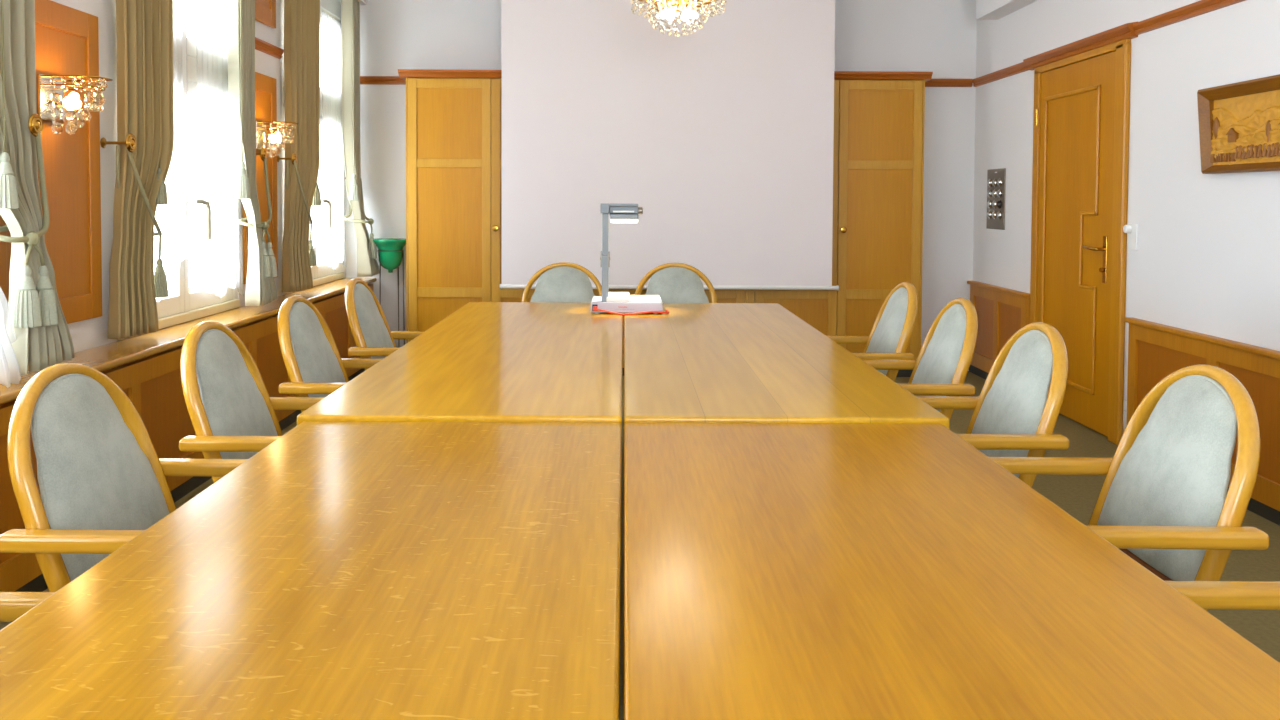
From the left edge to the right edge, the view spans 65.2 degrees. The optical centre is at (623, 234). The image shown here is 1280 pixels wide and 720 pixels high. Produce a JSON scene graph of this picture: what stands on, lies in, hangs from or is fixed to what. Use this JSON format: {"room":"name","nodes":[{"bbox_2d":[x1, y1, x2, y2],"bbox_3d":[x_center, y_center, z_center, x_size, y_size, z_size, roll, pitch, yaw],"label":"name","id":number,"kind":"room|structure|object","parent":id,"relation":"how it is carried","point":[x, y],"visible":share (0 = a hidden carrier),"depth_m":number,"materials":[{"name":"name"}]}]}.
{"room":"conference room","nodes":[
{"label":"conference room","id":0,"kind":"room"},
{"bbox_2d":[0,0,345,372],"bbox_3d":[-2.164,-0.306,2.061,0.240,2.950,10.540,0,2,0],"label":"wall","id":1,"kind":"structure","parent":0,"point":[89,333],"depth_m":5.29,"materials":[{"name":"white paint"}]},
{"bbox_2d":[0,0,18,208],"bbox_3d":[-1.851,-0.815,2.973,0.071,1.474,0.070,0,2,0],"label":"cord","id":2,"kind":"object","parent":1,"relation":"hanging from","point":[8,185],"visible":1,"depth_m":2.98,"materials":[{"name":"beige fabric"}]},
{"bbox_2d":[28,114,42,136],"bbox_3d":[-1.974,-0.358,3.260,0.138,0.075,0.076,0,2,0],"label":"curtain holdback","id":3,"kind":"object","parent":1,"relation":"attached to","point":[35,123],"visible":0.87,"depth_m":3.25,"materials":[{"name":"gold metal"}]},
{"bbox_2d":[0,132,57,327],"bbox_3d":[-1.906,-0.026,3.183,0.187,0.629,0.255,0,2,0],"label":"tieback","id":4,"kind":"object","parent":3,"relation":"hanging from","point":[39,307],"visible":0.91,"depth_m":3.14,"materials":[{"name":"beige fabric"}]},
{"bbox_2d":[0,0,74,374],"bbox_3d":[-1.901,-0.560,3.054,0.186,1.970,0.542,0,2,-7],"label":"curtain","id":5,"kind":"object","parent":1,"relation":"hanging from","point":[25,350],"visible":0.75,"depth_m":3.20,"materials":[{"name":"beige fabric"}]},
{"bbox_2d":[0,0,101,338],"bbox_3d":[-2.033,-0.250,3.529,0.022,1.155,0.670,0,2,0],"label":"wall panel","id":6,"kind":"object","parent":1,"relation":"attached to","point":[66,38],"depth_m":3.67,"materials":[{"name":"brown wood"}]},
{"bbox_2d":[37,74,112,133],"bbox_3d":[-1.919,-0.454,3.517,0.202,0.205,0.164,0,2,0],"label":"wall light","id":7,"kind":"object","parent":1,"relation":"attached to","point":[51,102],"visible":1,"depth_m":3.48,"materials":[{"name":"clear glass"}]},
{"bbox_2d":[100,133,136,152],"bbox_3d":[-1.982,-0.361,3.920,0.122,0.075,0.076,0,2,0],"label":"curtain holdback","id":8,"kind":"object","parent":1,"relation":"attached to","point":[130,142],"visible":1,"depth_m":3.91,"materials":[{"name":"gold metal"}]},
{"bbox_2d":[115,145,168,297],"bbox_3d":[-1.949,-0.047,4.048,0.108,0.621,0.273,0,2,0],"label":"tieback","id":9,"kind":"object","parent":8,"relation":"hanging from","point":[160,278],"visible":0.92,"depth_m":4.10,"materials":[{"name":"beige fabric"}]},
{"bbox_2d":[108,0,173,339],"bbox_3d":[-1.961,-0.590,4.042,0.082,1.980,0.397,1,2,8],"label":"curtain","id":10,"kind":"object","parent":1,"relation":"hanging from","point":[144,28],"visible":0.92,"depth_m":4.03,"materials":[{"name":"beige fabric"}]},
{"bbox_2d":[156,160,167,204],"bbox_3d":[-1.931,-0.859,4.143,0.064,1.469,0.064,0,2,0],"label":"tassel","id":11,"kind":"object","parent":1,"relation":"hanging from","point":[162,198],"visible":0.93,"depth_m":4.15,"materials":[{"name":"beige fabric"}]},
{"bbox_2d":[0,292,343,405],"bbox_3d":[-1.961,0.847,2.101,0.175,0.644,10.520,0,2,0],"label":"trim","id":12,"kind":"structure","parent":1,"relation":"attached to","point":[342,292],"depth_m":3.99,"materials":[{"name":"brown wood"}]},
{"bbox_2d":[112,0,239,340],"bbox_3d":[-2.040,-0.527,4.645,0.146,1.868,1.280,0,2,0],"label":"window","id":13,"kind":"structure","parent":1,"relation":"in","point":[200,70],"depth_m":4.73,"materials":[{"name":"white paint"}]},
{"bbox_2d":[173,0,181,52],"bbox_3d":[-2.072,-1.116,4.329,0.052,0.570,0.590,0,2,0],"label":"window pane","id":14,"kind":"object","parent":13,"relation":"on","point":[177,4],"depth_m":4.58,"materials":[{"name":"glass"}]},
{"bbox_2d":[181,0,227,68],"bbox_3d":[-2.072,-1.136,4.919,0.052,0.570,0.590,0,2,0],"label":"window pane","id":15,"kind":"object","parent":13,"relation":"on","point":[192,50],"depth_m":4.94,"materials":[{"name":"glass"}]},
{"bbox_2d":[0,278,376,403],"bbox_3d":[-1.961,0.510,2.087,0.292,0.027,10.515,0,2,0],"label":"windowsill","id":16,"kind":"structure","parent":1,"relation":"attached to","point":[110,355],"depth_m":4.06,"materials":[{"name":"brown wood"}]},
{"bbox_2d":[234,0,250,198],"bbox_3d":[-1.858,-0.897,4.851,0.076,1.442,0.076,0,2,0],"label":"cord","id":17,"kind":"object","parent":1,"relation":"hanging from","point":[242,187],"visible":1,"depth_m":4.85,"materials":[{"name":"beige fabric"}]},
{"bbox_2d":[227,0,277,305],"bbox_3d":[-1.903,-0.632,5.117,0.178,1.970,0.411,0,2,-10],"label":"curtain","id":18,"kind":"object","parent":1,"relation":"hanging from","point":[260,290],"visible":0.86,"depth_m":5.04,"materials":[{"name":"sage silk"},{"name":"pale silk"}]},
{"bbox_2d":[243,72,277,283],"bbox_3d":[-2.033,-0.322,5.593,0.022,1.155,0.480,0,2,0],"label":"wall panel","id":19,"kind":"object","parent":1,"relation":"attached to","point":[265,86],"depth_m":5.67,"materials":[{"name":"brown wood"}]},
{"bbox_2d":[256,147,266,160],"bbox_3d":[-1.971,-0.429,5.304,0.142,0.075,0.076,0,2,0],"label":"curtain holdback","id":20,"kind":"object","parent":1,"relation":"attached to","point":[263,153],"visible":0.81,"depth_m":5.29,"materials":[{"name":"gold metal"}]},
{"bbox_2d":[238,157,276,276],"bbox_3d":[-1.902,-0.097,5.215,0.185,0.629,0.280,0,2,0],"label":"tieback","id":21,"kind":"object","parent":20,"relation":"hanging from","point":[269,261],"visible":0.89,"depth_m":5.19,"materials":[{"name":"beige fabric"}]},
{"bbox_2d":[255,0,275,28],"bbox_3d":[-2.028,-1.381,5.556,0.022,0.385,0.480,0,2,0],"label":"trim","id":22,"kind":"structure","parent":1,"relation":"attached to","point":[265,10],"depth_m":5.66,"materials":[{"name":"brown wood"}]},
{"bbox_2d":[255,37,283,58],"bbox_3d":[-2.027,-0.985,3.433,0.028,0.062,4.970,0,2,0],"label":"trim","id":23,"kind":"structure","parent":1,"relation":"attached to","point":[260,45],"depth_m":5.68,"materials":[{"name":"brown wood"}]},
{"bbox_2d":[255,121,297,157],"bbox_3d":[-1.919,-0.525,5.545,0.202,0.205,0.164,0,2,0],"label":"wall light","id":24,"kind":"object","parent":1,"relation":"attached to","point":[263,138],"visible":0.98,"depth_m":5.51,"materials":[{"name":"clear glass"}]},
{"bbox_2d":[277,152,296,164],"bbox_3d":[-1.989,-0.450,5.898,0.108,0.075,0.076,0,2,0],"label":"curtain holdback","id":25,"kind":"object","parent":1,"relation":"attached to","point":[293,156],"visible":0.99,"depth_m":5.89,"materials":[{"name":"gold metal"}]},
{"bbox_2d":[286,160,315,265],"bbox_3d":[-1.949,-0.126,6.037,0.108,0.641,0.293,0,2,0],"label":"tieback","id":26,"kind":"object","parent":25,"relation":"hanging from","point":[312,255],"visible":0.79,"depth_m":6.00,"materials":[{"name":"beige fabric"}]},
{"bbox_2d":[282,0,319,292],"bbox_3d":[-1.953,-0.660,6.050,0.093,1.980,0.453,1,2,8],"label":"curtain","id":27,"kind":"object","parent":1,"relation":"hanging from","point":[301,17],"visible":0.97,"depth_m":6.02,"materials":[{"name":"beige fabric"}]},
{"bbox_2d":[280,0,343,294],"bbox_3d":[-2.040,-0.596,6.609,0.146,1.868,1.290,0,2,0],"label":"window","id":28,"kind":"structure","parent":1,"relation":"in","point":[330,100],"depth_m":7.12,"materials":[{"name":"white paint"}]},
{"bbox_2d":[282,0,283,86],"bbox_3d":[-2.072,-1.184,6.290,0.052,0.570,0.595,0,2,0],"label":"light","id":29,"kind":"object","parent":28,"relation":"on","point":[282,0],"depth_m":6.01,"materials":[{"name":"glass"}]},
{"bbox_2d":[320,15,338,104],"bbox_3d":[-2.072,-1.205,6.885,0.052,0.570,0.595,0,2,0],"label":"window pane","id":30,"kind":"object","parent":28,"relation":"on","point":[327,97],"depth_m":7.12,"materials":[{"name":"glass"}]},
{"bbox_2d":[312,183,320,205],"bbox_3d":[-1.935,-0.925,6.251,0.076,1.484,0.076,0,2,0],"label":"cord","id":31,"kind":"object","parent":1,"relation":"hanging from","point":[316,201],"visible":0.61,"depth_m":6.25,"materials":[{"name":"beige fabric"}]},
{"bbox_2d":[338,0,366,4],"bbox_3d":[-1.952,-1.705,6.460,0.169,0.120,1.630,0,2,0],"label":"trim","id":32,"kind":"structure","parent":1,"relation":"attached to","point":[362,2],"depth_m":7.20,"materials":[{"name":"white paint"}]},
{"bbox_2d":[348,0,359,200],"bbox_3d":[-1.830,-0.959,6.771,0.076,1.452,0.076,0,2,0],"label":"cord","id":33,"kind":"object","parent":1,"relation":"hanging from","point":[354,195],"visible":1,"depth_m":6.77,"materials":[{"name":"beige fabric"}]},
{"bbox_2d":[341,0,379,276],"bbox_3d":[-1.852,-0.700,7.050,0.206,1.970,0.404,0,2,-6],"label":"curtain","id":34,"kind":"object","parent":1,"relation":"hanging from","point":[366,267],"visible":0.84,"depth_m":6.95,"materials":[{"name":"beige fabric"}]},
{"bbox_3d":[-2.001,-0.413,7.280,0.083,0.075,0.076,0,2,0],"label":"curtain holdback","id":35,"kind":"object","parent":1,"relation":"attached to","visible":0},
{"bbox_2d":[343,180,376,258],"bbox_3d":[-1.872,-0.122,7.142,0.246,0.573,0.295,0,2,0],"label":"tieback","id":36,"kind":"object","parent":35,"relation":"hanging from","point":[372,249],"visible":0.78,"depth_m":7.07,"materials":[{"name":"beige fabric"}]},
{"bbox_2d":[0,371,1279,719],"bbox_3d":[0.255,1.228,2.114,5.210,0.100,10.940,0,2,0],"label":"floor","id":37,"kind":"structure","parent":0,"point":[1077,495],"depth_m":4.06,"materials":[{"name":"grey carpet"}]},
{"bbox_2d":[0,592,54,621],"bbox_3d":[-0.883,0.750,1.262,0.580,0.919,0.542,0,2,0],"label":"armchair","id":38,"kind":"object","parent":37,"relation":"on","point":[13,605],"visible":0.03,"depth_m":1.48,"materials":[{"name":"brown wood"}]},
{"bbox_2d":[0,363,247,591],"bbox_3d":[-0.883,0.723,2.042,0.580,0.919,0.542,0,2,1],"label":"armchair","id":39,"kind":"object","parent":37,"relation":"on","point":[102,481],"visible":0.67,"depth_m":1.95,"materials":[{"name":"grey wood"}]},
{"bbox_2d":[179,321,324,482],"bbox_3d":[-0.883,0.698,2.761,0.580,0.919,0.542,0,2,0],"label":"armchair","id":40,"kind":"object","parent":37,"relation":"on","point":[232,414],"visible":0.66,"depth_m":2.66,"materials":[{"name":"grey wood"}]},
{"bbox_2d":[0,421,621,719],"bbox_3d":[-0.378,0.845,1.034,0.742,0.735,2.608,0,2,0],"label":"conference table","id":41,"kind":"object","parent":37,"relation":"on","point":[342,570],"visible":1,"depth_m":1.30,"materials":[{"name":"brown wood"}]},
{"bbox_2d":[278,295,381,411],"bbox_3d":[-0.885,0.672,3.496,0.580,0.919,0.542,0,2,1],"label":"armchair","id":42,"kind":"object","parent":37,"relation":"on","point":[315,367],"visible":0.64,"depth_m":3.39,"materials":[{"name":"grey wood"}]},
{"bbox_2d":[345,278,424,370],"bbox_3d":[-0.881,0.644,4.280,0.580,0.919,0.542,0,2,0],"label":"armchair","id":43,"kind":"object","parent":37,"relation":"on","point":[373,337],"visible":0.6,"depth_m":4.16,"materials":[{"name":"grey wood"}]},
{"bbox_2d":[373,238,405,346],"bbox_3d":[-1.678,0.510,7.192,0.292,0.963,0.292,0,2,0],"label":"plant stand","id":44,"kind":"object","parent":37,"relation":"on","point":[390,250],"visible":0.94,"depth_m":7.12,"materials":[{"name":"green metal"}]},
{"bbox_2d":[297,302,622,424],"bbox_3d":[-0.386,0.749,3.634,0.759,0.746,2.588,0,2,0],"label":"conference table","id":45,"kind":"object","parent":37,"relation":"on","point":[484,361],"visible":0.44,"depth_m":2.92,"materials":[{"name":"brown wood"}]},
{"bbox_2d":[398,69,534,343],"bbox_3d":[-0.969,-0.082,7.179,1.230,2.155,0.319,0,2,0],"label":"wardrobe","id":46,"kind":"object","parent":37,"relation":"on","point":[454,117],"visible":0.54,"depth_m":7.06,"materials":[{"name":"brown wood"}]},
{"bbox_2d":[522,262,601,302],"bbox_3d":[-0.325,0.616,5.165,0.542,0.919,0.580,0,2,0],"label":"armchair","id":47,"kind":"object","parent":37,"relation":"on","point":[566,282],"visible":0.34,"depth_m":5.36,"materials":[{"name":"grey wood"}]},
{"bbox_2d":[593,289,746,375],"bbox_3d":[0.262,-0.077,7.179,1.226,2.155,0.319,0,2,0],"label":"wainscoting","id":48,"kind":"structure","parent":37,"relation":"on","point":[723,296],"depth_m":7.08,"materials":[{"name":"brown wood"}]},
{"bbox_2d":[635,263,716,302],"bbox_3d":[0.275,0.619,5.165,0.542,0.919,0.580,0,2,0],"label":"armchair","id":49,"kind":"object","parent":37,"relation":"on","point":[673,282],"visible":0.32,"depth_m":5.36,"materials":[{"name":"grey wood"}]},
{"bbox_2d":[624,303,949,428],"bbox_3d":[0.379,0.752,3.634,0.760,0.746,2.588,0,2,0],"label":"conference table","id":50,"kind":"object","parent":37,"relation":"on","point":[692,362],"visible":0.56,"depth_m":2.89,"materials":[{"name":"brown wood"}]},
{"bbox_2d":[591,203,662,313],"bbox_3d":[0.014,0.101,4.549,0.318,0.488,0.294,0,2,0],"label":"projector","id":51,"kind":"object","parent":50,"relation":"on","point":[618,302],"visible":0.99,"depth_m":4.42,"materials":[{"name":"grey plastic"}]},
{"bbox_2d":[611,219,637,222],"bbox_3d":[0.001,-0.063,4.457,0.120,0.016,0.102,0,2,0],"label":"lamp","id":52,"kind":"object","parent":51,"relation":"on","point":[612,220],"depth_m":4.41,"materials":[{"name":"white plastic"}]},
{"bbox_2d":[593,306,668,314],"bbox_3d":[0.054,0.332,4.418,0.369,0.036,0.138,-1,2,-24],"label":"cable","id":53,"kind":"object","parent":50,"relation":"on","point":[595,308],"visible":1,"depth_m":4.38,"materials":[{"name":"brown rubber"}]},
{"bbox_2d":[747,71,932,376],"bbox_3d":[1.514,-0.071,7.179,1.274,2.155,0.319,0,2,0],"label":"wardrobe","id":54,"kind":"object","parent":37,"relation":"on","point":[878,146],"visible":0.46,"depth_m":7.06,"materials":[{"name":"brown wood"}]},
{"bbox_2d":[826,282,917,381],"bbox_3d":[0.912,0.655,4.195,0.580,0.919,0.542,0,2,0],"label":"armchair","id":55,"kind":"object","parent":37,"relation":"on","point":[892,329],"visible":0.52,"depth_m":4.08,"materials":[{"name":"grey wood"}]},
{"bbox_2d":[861,298,977,419],"bbox_3d":[0.919,0.679,3.525,0.580,0.919,0.542,0,2,1],"label":"armchair","id":56,"kind":"object","parent":37,"relation":"on","point":[942,364],"visible":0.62,"depth_m":3.41,"materials":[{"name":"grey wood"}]},
{"bbox_2d":[624,422,1279,719],"bbox_3d":[0.368,0.849,1.034,0.740,0.735,2.608,0,2,0],"label":"conference table","id":57,"kind":"object","parent":37,"relation":"on","point":[773,571],"visible":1,"depth_m":1.30,"materials":[{"name":"brown wood"}]},
{"bbox_2d":[916,322,1068,486],"bbox_3d":[0.905,0.704,2.816,0.580,0.919,0.542,0,2,0],"label":"armchair","id":58,"kind":"object","parent":37,"relation":"on","point":[1015,414],"visible":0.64,"depth_m":2.71,"materials":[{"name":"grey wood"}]},
{"bbox_2d":[989,364,1268,610],"bbox_3d":[0.949,0.729,2.091,0.580,0.919,0.542,0,2,1],"label":"armchair","id":59,"kind":"object","parent":37,"relation":"on","point":[1164,501],"visible":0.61,"depth_m":1.99,"materials":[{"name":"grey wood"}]},
{"bbox_2d":[1165,581,1279,609],"bbox_3d":[0.947,0.756,1.327,0.580,0.919,0.542,0,2,0],"label":"armchair","id":60,"kind":"object","parent":37,"relation":"on","point":[1222,595],"visible":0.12,"depth_m":1.55,"materials":[{"name":"brown wood"}]},
{"bbox_2d":[345,0,976,370],"bbox_3d":[0.262,-0.483,7.428,5.210,2.950,0.200,0,2,0],"label":"wall","id":61,"kind":"structure","parent":0,"point":[939,37],"depth_m":7.30,"materials":[{"name":"white paint"}]},
{"bbox_2d":[0,284,372,591],"bbox_3d":[-1.856,0.827,2.095,0.030,0.565,10.510,0,2,0],"label":"wall paneling","id":62,"kind":"structure","parent":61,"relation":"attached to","point":[153,384],"depth_m":4.04,"materials":[{"name":"brown wood"}]},
{"bbox_2d":[14,369,364,591],"bbox_3d":[-1.855,1.139,2.111,0.020,0.060,10.500,0,2,0],"label":"baseboard","id":63,"kind":"structure","parent":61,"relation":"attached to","point":[38,584],"depth_m":4.21,"materials":[{"name":"grey"}]},
{"bbox_2d":[360,76,972,86],"bbox_3d":[0.251,-1.120,7.291,4.578,0.062,0.028,0,2,0],"label":"trim","id":64,"kind":"structure","parent":61,"relation":"attached to","point":[364,80],"depth_m":7.29,"materials":[{"name":"brown wood"}]},
{"bbox_2d":[973,0,1279,432],"bbox_3d":[2.666,-0.285,2.061,0.200,2.950,10.540,0,2,0],"label":"wall","id":65,"kind":"structure","parent":0,"point":[1206,260],"depth_m":4.74,"materials":[{"name":"white paint"}]},
{"bbox_2d":[969,365,988,379],"bbox_3d":[2.550,0.994,6.838,0.019,0.058,1.060,0,2,0],"label":"baseboard","id":66,"kind":"structure","parent":65,"relation":"attached to","point":[972,369],"depth_m":7.17,"materials":[{"name":"grey wood"}]},
{"bbox_2d":[986,168,1005,229],"bbox_3d":[2.554,-0.247,6.888,0.025,0.415,0.325,0,2,0],"label":"control panel","id":67,"kind":"object","parent":65,"relation":"attached to","point":[996,178],"visible":1,"depth_m":6.87,"materials":[{"name":"silver metal"}]},
{"bbox_2d":[967,281,1029,372],"bbox_3d":[2.536,0.657,6.822,0.052,0.612,1.034,0,2,0],"label":"trim","id":68,"kind":"structure","parent":65,"relation":"attached to","point":[1001,312],"depth_m":6.83,"materials":[{"name":"brown wood"}]},
{"bbox_2d":[976,0,1037,19],"bbox_3d":[2.496,-1.528,1.813,0.149,0.449,10.129,0,2,0],"label":"trim","id":69,"kind":"structure","parent":65,"relation":"attached to","point":[985,9],"depth_m":6.59,"materials":[{"name":"white paint"}]},
{"bbox_2d":[1030,39,1130,444],"bbox_3d":[2.552,0.019,5.671,0.126,2.088,1.155,0,2,0],"label":"door","id":70,"kind":"structure","parent":65,"relation":"in","point":[1081,116],"depth_m":5.54,"materials":[{"name":"brown wood"}]},
{"bbox_2d":[973,0,1245,86],"bbox_3d":[2.541,-0.924,2.039,0.056,0.078,10.536,0,2,0],"label":"trim","id":71,"kind":"structure","parent":65,"relation":"attached to","point":[1132,30],"depth_m":5.20,"materials":[{"name":"brown wood"}]},
{"bbox_2d":[1123,400,1126,421],"bbox_3d":[2.556,0.896,5.082,0.010,0.107,0.060,0,2,0],"label":"wall socket","id":72,"kind":"object","parent":65,"relation":"attached to","point":[1124,401],"visible":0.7,"depth_m":5.09,"materials":[{"name":"white plastic"}]},
{"bbox_2d":[1123,223,1137,249],"bbox_3d":[2.546,0.008,5.033,0.036,0.135,0.090,0,2,0],"label":"light switch","id":73,"kind":"object","parent":65,"relation":"attached to","point":[1131,229],"visible":1,"depth_m":5.03,"materials":[{"name":"white plastic"}]},
{"bbox_2d":[1124,317,1279,510],"bbox_3d":[2.535,0.863,0.935,0.052,0.612,8.214,0,2,0],"label":"wainscoting","id":74,"kind":"structure","parent":65,"relation":"attached to","point":[1155,350],"depth_m":4.22,"materials":[{"name":"brown wood"}]},
{"bbox_2d":[1197,74,1279,173],"bbox_3d":[2.527,-0.433,3.917,0.075,0.365,0.890,0,2,0],"label":"picture","id":75,"kind":"object","parent":65,"relation":"attached to","point":[1239,122],"visible":1,"depth_m":4.10,"materials":[{"name":"brown wood"}]},
{"bbox_2d":[1227,487,1279,525],"bbox_3d":[2.549,1.199,0.962,0.019,0.058,8.220,0,2,0],"label":"baseboard","id":76,"kind":"structure","parent":65,"relation":"attached to","point":[1271,514],"depth_m":3.97,"materials":[{"name":"grey wood"}]},
{"bbox_3d":[0.268,-1.830,2.007,5.210,0.120,10.940,0,2,0],"label":"ceiling","id":77,"kind":"structure","parent":0,"visible":0},
{"bbox_2d":[500,0,838,290],"bbox_3d":[0.302,-0.778,6.917,2.417,2.321,0.140,0,2,0],"label":"projection screen","id":78,"kind":"object","parent":77,"relation":"hanging from","point":[722,132],"visible":0.88,"depth_m":6.92,"materials":[{"name":"white fabric"}]},
{"bbox_2d":[631,0,725,35],"bbox_3d":[0.276,-1.439,5.053,0.483,0.871,0.482,0,2,0],"label":"crystal chandelier","id":79,"kind":"object","parent":77,"relation":"hanging from","point":[687,13],"visible":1,"depth_m":5.02,"materials":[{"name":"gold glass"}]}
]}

